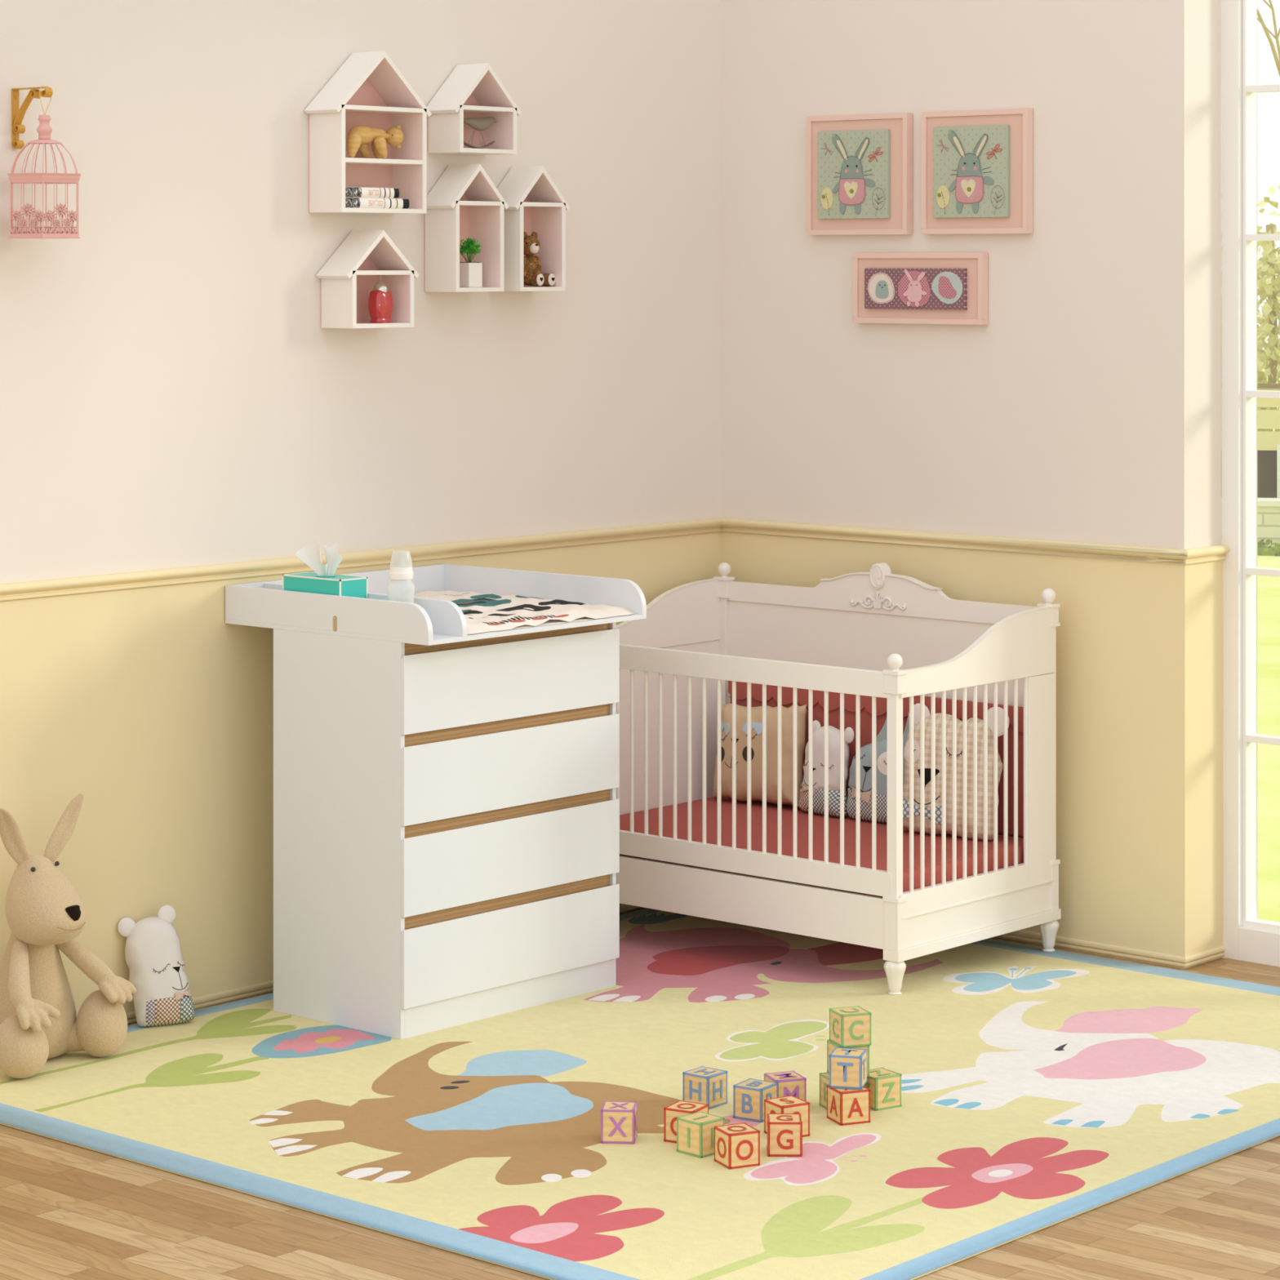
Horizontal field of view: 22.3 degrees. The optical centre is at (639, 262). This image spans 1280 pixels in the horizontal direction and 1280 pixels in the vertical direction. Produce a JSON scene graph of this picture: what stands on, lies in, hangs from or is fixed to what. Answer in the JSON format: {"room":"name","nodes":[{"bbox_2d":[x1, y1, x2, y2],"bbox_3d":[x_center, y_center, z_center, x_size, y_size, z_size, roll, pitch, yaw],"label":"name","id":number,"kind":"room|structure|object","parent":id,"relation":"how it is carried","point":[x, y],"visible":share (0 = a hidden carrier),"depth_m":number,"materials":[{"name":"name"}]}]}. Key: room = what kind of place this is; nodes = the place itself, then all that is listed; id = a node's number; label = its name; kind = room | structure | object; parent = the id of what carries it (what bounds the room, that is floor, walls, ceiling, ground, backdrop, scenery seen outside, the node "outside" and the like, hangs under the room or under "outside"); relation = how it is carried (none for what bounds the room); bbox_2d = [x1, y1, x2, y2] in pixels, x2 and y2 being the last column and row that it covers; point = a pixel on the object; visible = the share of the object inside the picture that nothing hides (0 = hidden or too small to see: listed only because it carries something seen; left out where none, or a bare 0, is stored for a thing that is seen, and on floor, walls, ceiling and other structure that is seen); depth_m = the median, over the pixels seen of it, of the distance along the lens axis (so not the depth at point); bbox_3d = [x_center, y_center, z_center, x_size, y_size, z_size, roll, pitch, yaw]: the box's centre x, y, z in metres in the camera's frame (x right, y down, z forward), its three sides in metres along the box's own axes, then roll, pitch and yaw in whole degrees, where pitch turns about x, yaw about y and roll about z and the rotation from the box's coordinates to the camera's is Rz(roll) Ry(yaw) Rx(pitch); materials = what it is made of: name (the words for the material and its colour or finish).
{"room":"children's room","nodes":[
{"label":"children's room","id":0,"kind":"room"},
{"bbox_2d":[0,0,721,1016],"bbox_3d":[-1.454,-0.300,7.976,0.126,4.400,5.390,0,0,41],"label":"wall","id":1,"kind":"structure","parent":0,"point":[175,393],"depth_m":8.38,"materials":[{"name":"beige paint"}]},
{"bbox_2d":[11,86,53,148],"bbox_3d":[-1.458,-0.348,7.786,0.132,0.145,0.020,0,0,41],"label":"wall bracket","id":2,"kind":"object","parent":1,"relation":"attached to","point":[17,115],"visible":1,"depth_m":7.81,"materials":[{"name":"gold metal"}]},
{"bbox_2d":[7,85,80,238],"bbox_3d":[-1.420,-0.241,7.741,0.186,0.363,0.194,0,0,41],"label":"birdcage","id":3,"kind":"object","parent":2,"relation":"hanging from","point":[44,131],"visible":1,"depth_m":7.69,"materials":[{"name":"pink metal"}]},
{"bbox_2d":[8,233,80,238],"bbox_3d":[-1.420,-0.064,7.741,0.181,0.010,0.189,0,0,41],"label":"tray","id":4,"kind":"object","parent":3,"relation":"on","point":[11,235],"depth_m":7.67,"materials":[{"name":"pink metal"}]},
{"bbox_2d":[0,517,722,601],"bbox_3d":[-1.464,0.790,7.858,0.027,0.042,5.200,0,0,41],"label":"trim","id":5,"kind":"structure","parent":1,"relation":"attached to","point":[179,575],"depth_m":8.64,"materials":[{"name":"yellow wood"}]},
{"bbox_2d":[315,230,419,328],"bbox_3d":[-0.724,0.042,8.624,0.124,0.259,0.265,0,0,41],"label":"shelf","id":6,"kind":"object","parent":1,"relation":"attached to","point":[348,277],"visible":0.94,"depth_m":8.60,"materials":[{"name":"white wood"}]},
{"bbox_2d":[368,275,393,323],"bbox_3d":[-0.690,0.095,8.643,0.046,0.128,0.066,0,0,41],"label":"perfume bottle","id":7,"kind":"object","parent":6,"relation":"on","point":[380,303],"visible":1,"depth_m":8.62,"materials":[{"name":"red glass"}]},
{"bbox_2d":[304,50,431,213],"bbox_3d":[-0.722,-0.347,8.624,0.126,0.428,0.351,0,0,41],"label":"shelf","id":8,"kind":"object","parent":1,"relation":"attached to","point":[368,89],"visible":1,"depth_m":8.63,"materials":[{"name":"white wood"}]},
{"bbox_2d":[346,124,403,159],"bbox_3d":[-0.710,-0.323,8.620,0.080,0.094,0.214,0,0,41],"label":"bear","id":9,"kind":"object","parent":8,"relation":"on","point":[359,136],"visible":0.98,"depth_m":8.61},
{"bbox_2d":[345,197,408,208],"bbox_3d":[-0.734,-0.158,8.609,0.105,0.027,0.240,0,0,41],"label":"book","id":10,"kind":"object","parent":8,"relation":"on","point":[350,202],"visible":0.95,"depth_m":8.57,"materials":[{"name":"white paper"}]},
{"bbox_2d":[345,186,399,198],"bbox_3d":[-0.746,-0.186,8.595,0.105,0.027,0.202,0,0,41],"label":"book","id":11,"kind":"object","parent":10,"relation":"on","point":[350,192],"visible":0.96,"depth_m":8.56,"materials":[{"name":"white paper"}]},
{"bbox_2d":[125,903,647,1025],"bbox_3d":[-1.470,1.883,7.863,0.012,0.034,5.200,0,0,41],"label":"baseboard","id":12,"kind":"structure","parent":1,"relation":"attached to","point":[237,994],"depth_m":8.35,"materials":[{"name":"yellow wood"}]},
{"bbox_2d":[424,164,508,292],"bbox_3d":[-0.482,-0.096,8.899,0.122,0.349,0.227,0,0,41],"label":"shelf","id":13,"kind":"object","parent":1,"relation":"attached to","point":[464,202],"visible":0.93,"depth_m":8.87,"materials":[{"name":"white wood"}]},
{"bbox_2d":[459,237,482,287],"bbox_3d":[-0.470,-0.002,8.898,0.071,0.137,0.076,0,0,41],"label":"potted plant","id":14,"kind":"object","parent":13,"relation":"on","point":[470,273],"visible":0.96,"depth_m":8.88,"materials":[{"name":"green plant"}]},
{"bbox_2d":[426,62,521,155],"bbox_3d":[-0.460,-0.424,8.922,0.124,0.246,0.263,0,0,41],"label":"shelf","id":15,"kind":"object","parent":1,"relation":"attached to","point":[473,90],"visible":1,"depth_m":8.90,"materials":[{"name":"white wood"}]},
{"bbox_2d":[463,116,497,148],"bbox_3d":[-0.447,-0.359,8.924,0.030,0.091,0.154,0,0,41],"label":"bird rocker","id":16,"kind":"object","parent":15,"relation":"on","point":[480,124],"visible":1,"depth_m":8.92,"materials":[{"name":"beige wood"}]},
{"bbox_2d":[497,165,570,291],"bbox_3d":[-0.316,-0.096,9.086,0.124,0.349,0.224,0,0,41],"label":"shelf","id":17,"kind":"object","parent":1,"relation":"attached to","point":[535,202],"visible":0.8,"depth_m":9.09,"materials":[{"name":"white wood"}]},
{"bbox_2d":[523,231,555,286],"bbox_3d":[-0.299,-0.011,9.098,0.080,0.154,0.155,0,0,41],"label":"teddy bear","id":18,"kind":"object","parent":17,"relation":"on","point":[532,275],"visible":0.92,"depth_m":9.07},
{"bbox_2d":[0,937,1279,1279],"bbox_3d":[0.040,1.930,5.125,6.500,0.060,7.690,0,0,41],"label":"floor","id":19,"kind":"structure","parent":0,"point":[68,1211],"depth_m":6.37,"materials":[{"name":"brown wood"}]},
{"bbox_2d":[0,908,1279,1279],"bbox_3d":[0.221,1.893,7.731,2.643,0.010,3.017,0,0,41],"label":"rug","id":20,"kind":"object","parent":19,"relation":"on","point":[1040,1089],"visible":0.97,"depth_m":7.27,"materials":[{"name":"yellow carpet"}]},
{"bbox_2d":[0,793,136,1078],"bbox_3d":[-1.413,1.581,7.673,0.328,0.613,0.384,0,0,41],"label":"plush hare","id":21,"kind":"object","parent":20,"relation":"on","point":[39,1021],"visible":1,"depth_m":7.65,"materials":[{"name":"beige fabric"}]},
{"bbox_2d":[117,905,195,1026],"bbox_3d":[-1.200,1.746,8.061,0.182,0.285,0.119,0,0,-25],"label":"pillow","id":22,"kind":"object","parent":20,"relation":"on","point":[155,962],"visible":1,"depth_m":8.03,"materials":[{"name":"white fabric"}]},
{"bbox_2d":[273,622,619,1039],"bbox_3d":[-0.490,1.405,8.337,0.471,0.965,0.785,0,0,41],"label":"dresser","id":23,"kind":"object","parent":20,"relation":"on","point":[446,815],"visible":0.91,"depth_m":8.10,"materials":[{"name":"white laminate"}]},
{"bbox_2d":[225,564,646,645],"bbox_3d":[-0.524,0.874,8.373,0.736,0.098,0.800,0,0,41],"label":"changing table top","id":24,"kind":"object","parent":23,"relation":"on","point":[264,604],"visible":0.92,"depth_m":8.23,"materials":[{"name":"white laminate"}]},
{"bbox_2d":[282,540,367,598],"bbox_3d":[-0.794,0.805,8.168,0.211,0.213,0.099,0,0,41],"label":"tissue box","id":25,"kind":"object","parent":24,"relation":"on","point":[324,580],"visible":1,"depth_m":8.16,"materials":[{"name":"teal cardboard"}]},
{"bbox_2d":[387,550,414,603],"bbox_3d":[-0.587,0.810,7.987,0.067,0.204,0.067,0,0,41],"label":"baby bottle","id":26,"kind":"object","parent":24,"relation":"on","point":[401,571],"visible":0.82,"depth_m":7.97,"materials":[{"name":"white plastic"}]},
{"bbox_2d":[398,591,635,634],"bbox_3d":[-0.483,0.896,8.418,0.710,0.031,0.647,0,0,41],"label":"changing pad","id":27,"kind":"object","parent":24,"relation":"on","point":[482,612],"visible":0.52,"depth_m":8.34,"materials":[{"name":"beige fabric"}]},
{"bbox_2d":[600,1101,637,1144],"bbox_3d":[-0.045,1.852,6.997,0.074,0.074,0.074,0,0,5],"label":"block","id":28,"kind":"object","parent":20,"relation":"on","point":[619,1119],"visible":1,"depth_m":6.96,"materials":[{"name":"brown wood"}]},
{"bbox_2d":[663,1100,708,1142],"bbox_3d":[0.100,1.852,6.993,0.074,0.074,0.074,0,0,29],"label":"block","id":29,"kind":"object","parent":20,"relation":"on","point":[680,1108],"visible":0.6,"depth_m":6.97,"materials":[{"name":"brown wood"}]},
{"bbox_2d":[676,1111,724,1158],"bbox_3d":[0.129,1.852,6.899,0.074,0.074,0.074,0,0,-44],"label":"block","id":30,"kind":"object","parent":20,"relation":"on","point":[695,1131],"visible":0.87,"depth_m":6.87,"materials":[{"name":"brown wood"}]},
{"bbox_2d":[682,1066,727,1109],"bbox_3d":[0.146,1.852,7.291,0.074,0.074,0.074,0,0,39],"label":"block","id":31,"kind":"object","parent":20,"relation":"on","point":[702,1085],"visible":0.87,"depth_m":7.27,"materials":[{"name":"brown wood"}]},
{"bbox_2d":[713,1122,759,1168],"bbox_3d":[0.203,1.852,6.811,0.074,0.074,0.074,0,0,-25],"label":"block","id":32,"kind":"object","parent":20,"relation":"on","point":[737,1145],"visible":1,"depth_m":6.78,"materials":[{"name":"brown wood"}]},
{"bbox_2d":[733,1078,777,1122],"bbox_3d":[0.255,1.852,7.182,0.074,0.074,0.074,0,0,32],"label":"block","id":33,"kind":"object","parent":20,"relation":"on","point":[749,1095],"visible":0.82,"depth_m":7.16,"materials":[{"name":"brown wood"}]},
{"bbox_2d":[766,1113,802,1156],"bbox_3d":[0.307,1.852,6.895,0.074,0.074,0.074,0,0,1],"label":"block","id":34,"kind":"object","parent":20,"relation":"on","point":[784,1131],"visible":1,"depth_m":6.86,"materials":[{"name":"brown wood"}]},
{"bbox_2d":[764,1071,806,1101],"bbox_3d":[0.324,1.852,7.253,0.074,0.074,0.074,0,0,-20],"label":"block","id":35,"kind":"object","parent":20,"relation":"on","point":[789,1082],"visible":0.53,"depth_m":7.23,"materials":[{"name":"brown wood"}]},
{"bbox_2d":[764,1095,809,1137],"bbox_3d":[0.319,1.852,7.035,0.074,0.074,0.074,0,0,-30],"label":"block","id":36,"kind":"object","parent":20,"relation":"on","point":[789,1104],"visible":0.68,"depth_m":7.02,"materials":[{"name":"brown wood"}]},
{"bbox_2d":[818,1072,829,1109],"bbox_3d":[0.449,1.852,7.258,0.074,0.074,0.074,0,0,-21],"label":"block","id":37,"kind":"object","parent":20,"relation":"on","point":[824,1077],"visible":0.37,"depth_m":7.26,"materials":[{"name":"brown wood"}]},
{"bbox_2d":[826,1040,870,1076],"bbox_3d":[0.466,1.779,7.266,0.074,0.074,0.074,0,0,-21],"label":"block","id":38,"kind":"object","parent":37,"relation":"on","point":[830,1045],"visible":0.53,"depth_m":7.24,"materials":[{"name":"brown wood"}]},
{"bbox_2d":[829,1005,871,1047],"bbox_3d":[0.470,1.707,7.259,0.074,0.074,0.074,0,0,-19],"label":"block","id":39,"kind":"object","parent":38,"relation":"on","point":[849,1026],"visible":1,"depth_m":7.23,"materials":[{"name":"brown wood"}]},
{"bbox_2d":[616,562,1061,995],"bbox_3d":[0.455,1.374,9.039,1.219,1.028,0.757,0,0,41],"label":"cot","id":40,"kind":"object","parent":20,"relation":"on","point":[877,633],"visible":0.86,"depth_m":8.82,"materials":[{"name":"white paint"}]},
{"bbox_2d":[619,796,1023,897],"bbox_3d":[0.454,1.647,9.042,1.157,0.129,0.675,0,0,41],"label":"mattress","id":41,"kind":"object","parent":40,"relation":"on","point":[711,802],"visible":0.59,"depth_m":8.92,"materials":[{"name":"fabric"}]},
{"bbox_2d":[713,703,806,807],"bbox_3d":[0.353,1.427,9.478,0.318,0.301,0.105,0,0,37],"label":"pillow","id":42,"kind":"object","parent":41,"relation":"on","point":[741,711],"visible":0.64,"depth_m":9.43,"materials":[{"name":"beige fabric"}]},
{"bbox_2d":[798,720,854,817],"bbox_3d":[0.535,1.450,9.304,0.185,0.265,0.091,0,0,39],"label":"pillow","id":43,"kind":"object","parent":41,"relation":"on","point":[818,731],"visible":0.72,"depth_m":9.27,"materials":[{"name":"white fabric"}]},
{"bbox_2d":[846,715,909,823],"bbox_3d":[0.684,1.421,9.178,0.229,0.323,0.090,0,0,37],"label":"pillow","id":44,"kind":"object","parent":41,"relation":"on","point":[882,738],"visible":0.47,"depth_m":9.16,"materials":[{"name":"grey fabric"}]},
{"bbox_2d":[902,703,1009,840],"bbox_3d":[0.861,1.400,8.962,0.331,0.364,0.131,0,0,31],"label":"pillow","id":45,"kind":"object","parent":41,"relation":"on","point":[916,707],"visible":0.62,"depth_m":8.92,"materials":[{"name":"white fabric"}]},
{"bbox_2d":[728,680,1023,836],"bbox_3d":[0.680,1.402,9.274,1.101,0.360,0.024,0,0,41],"label":"bumper cover","id":46,"kind":"object","parent":40,"relation":"attached to","point":[741,687],"visible":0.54,"depth_m":9.29,"materials":[{"name":"fabric"}]},
{"bbox_2d":[826,1084,870,1125],"bbox_3d":[0.459,1.852,7.152,0.074,0.074,0.074,0,0,-22],"label":"block","id":47,"kind":"object","parent":20,"relation":"on","point":[845,1106],"visible":1,"depth_m":7.12,"materials":[{"name":"brown wood"}]},
{"bbox_2d":[828,1047,867,1089],"bbox_3d":[0.460,1.779,7.175,0.074,0.074,0.074,0,0,14],"label":"block","id":48,"kind":"object","parent":47,"relation":"on","point":[847,1066],"visible":1,"depth_m":7.14,"materials":[{"name":"brown wood"}]},
{"bbox_2d":[863,1067,901,1111],"bbox_3d":[0.536,1.852,7.279,0.074,0.074,0.074,0,0,-33],"label":"block","id":49,"kind":"object","parent":20,"relation":"on","point":[884,1085],"visible":0.73,"depth_m":7.25,"materials":[{"name":"brown wood"}]},
{"bbox_2d":[720,0,1222,956],"bbox_3d":[0.918,-0.300,9.347,1.632,4.400,0.196,0,0,41],"label":"wall","id":50,"kind":"structure","parent":0,"point":[1086,407],"depth_m":9.02,"materials":[{"name":"beige paint"}]},
{"bbox_2d":[806,112,912,235],"bbox_3d":[0.634,-0.257,9.446,0.367,0.350,0.040,0,0,41],"label":"framed picture","id":51,"kind":"object","parent":50,"relation":"attached to","point":[860,166],"visible":1,"depth_m":9.42,"materials":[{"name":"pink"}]},
{"bbox_2d":[853,252,988,324],"bbox_3d":[0.798,0.072,9.302,0.460,0.204,0.040,0,0,41],"label":"framed picture","id":52,"kind":"object","parent":50,"relation":"attached to","point":[903,288],"visible":1,"depth_m":9.28,"materials":[{"name":"pink wood"}]},
{"bbox_2d":[721,517,1230,564],"bbox_3d":[0.919,0.790,9.332,1.653,0.042,0.217,0,0,41],"label":"trim","id":53,"kind":"structure","parent":50,"relation":"attached to","point":[997,544],"depth_m":9.16,"materials":[{"name":"yellow wood"}]},
{"bbox_2d":[921,107,1033,234],"bbox_3d":[0.947,-0.257,9.170,0.366,0.350,0.040,0,0,41],"label":"framed picture","id":54,"kind":"object","parent":50,"relation":"attached to","point":[977,166],"visible":1,"depth_m":9.15,"materials":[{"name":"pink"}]},
{"bbox_2d":[994,929,1225,968],"bbox_3d":[0.919,1.883,9.342,1.639,0.034,0.202,0,0,41],"label":"baseboard","id":55,"kind":"structure","parent":50,"relation":"attached to","point":[1184,962],"depth_m":8.87,"materials":[{"name":"yellow wood"}]},
{"bbox_3d":[2.644,-0.300,7.902,2.868,4.400,0.300,0,0,41],"label":"wall","id":56,"kind":"structure","parent":0,"visible":0},
{"bbox_2d":[1221,0,1279,966],"bbox_3d":[2.495,0.220,8.153,2.324,3.364,0.100,0,0,41],"label":"window","id":57,"kind":"structure","parent":56,"relation":"in","point":[1246,937],"depth_m":8.87,"materials":[{"name":"white paint"}]},
{"label":"outside","id":58,"kind":"structure","parent":0,"visible":0},
{"bbox_2d":[1224,349,1279,958],"bbox_3d":[20.187,2.175,32.430,80.000,0.250,59.700,0,0,41],"label":"lawn","id":59,"kind":"structure","parent":58,"point":[1268,587],"depth_m":13.77,"materials":[{"name":"green plant"}]},
{"bbox_2d":[1257,185,1279,431],"bbox_3d":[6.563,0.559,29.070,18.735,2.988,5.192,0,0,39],"label":"tree","id":60,"kind":"object","parent":59,"relation":"on","point":[1268,286],"visible":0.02,"depth_m":29.17,"materials":[{"name":"green plant"}]},
{"bbox_2d":[1257,382,1279,497],"bbox_3d":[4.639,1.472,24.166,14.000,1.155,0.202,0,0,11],"label":"house","id":61,"kind":"structure","parent":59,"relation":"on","point":[1268,442],"depth_m":24.10,"materials":[{"name":"white paint"}]},
{"bbox_2d":[1257,497,1279,546],"bbox_3d":[4.457,1.870,23.227,14.100,0.360,0.300,0,0,11],"label":"wall","id":62,"kind":"structure","parent":59,"relation":"on","point":[1268,508],"depth_m":23.10,"materials":[{"name":"stone"}]},
{"bbox_2d":[1257,0,1279,76],"bbox_3d":[7.275,-2.415,33.535,3.912,8.956,4.460,0,0,17],"label":"tree","id":63,"kind":"object","parent":59,"relation":"on","point":[1260,19],"visible":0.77,"depth_m":33.52,"materials":[{"name":"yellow plant"}]},
{"bbox_2d":[1257,538,1279,555],"bbox_3d":[4.381,2.005,22.824,12.025,0.156,0.282,0,0,11],"label":"hedge","id":64,"kind":"object","parent":59,"relation":"on","point":[1264,550],"visible":0.03,"depth_m":22.76,"materials":[{"name":"green plant"}]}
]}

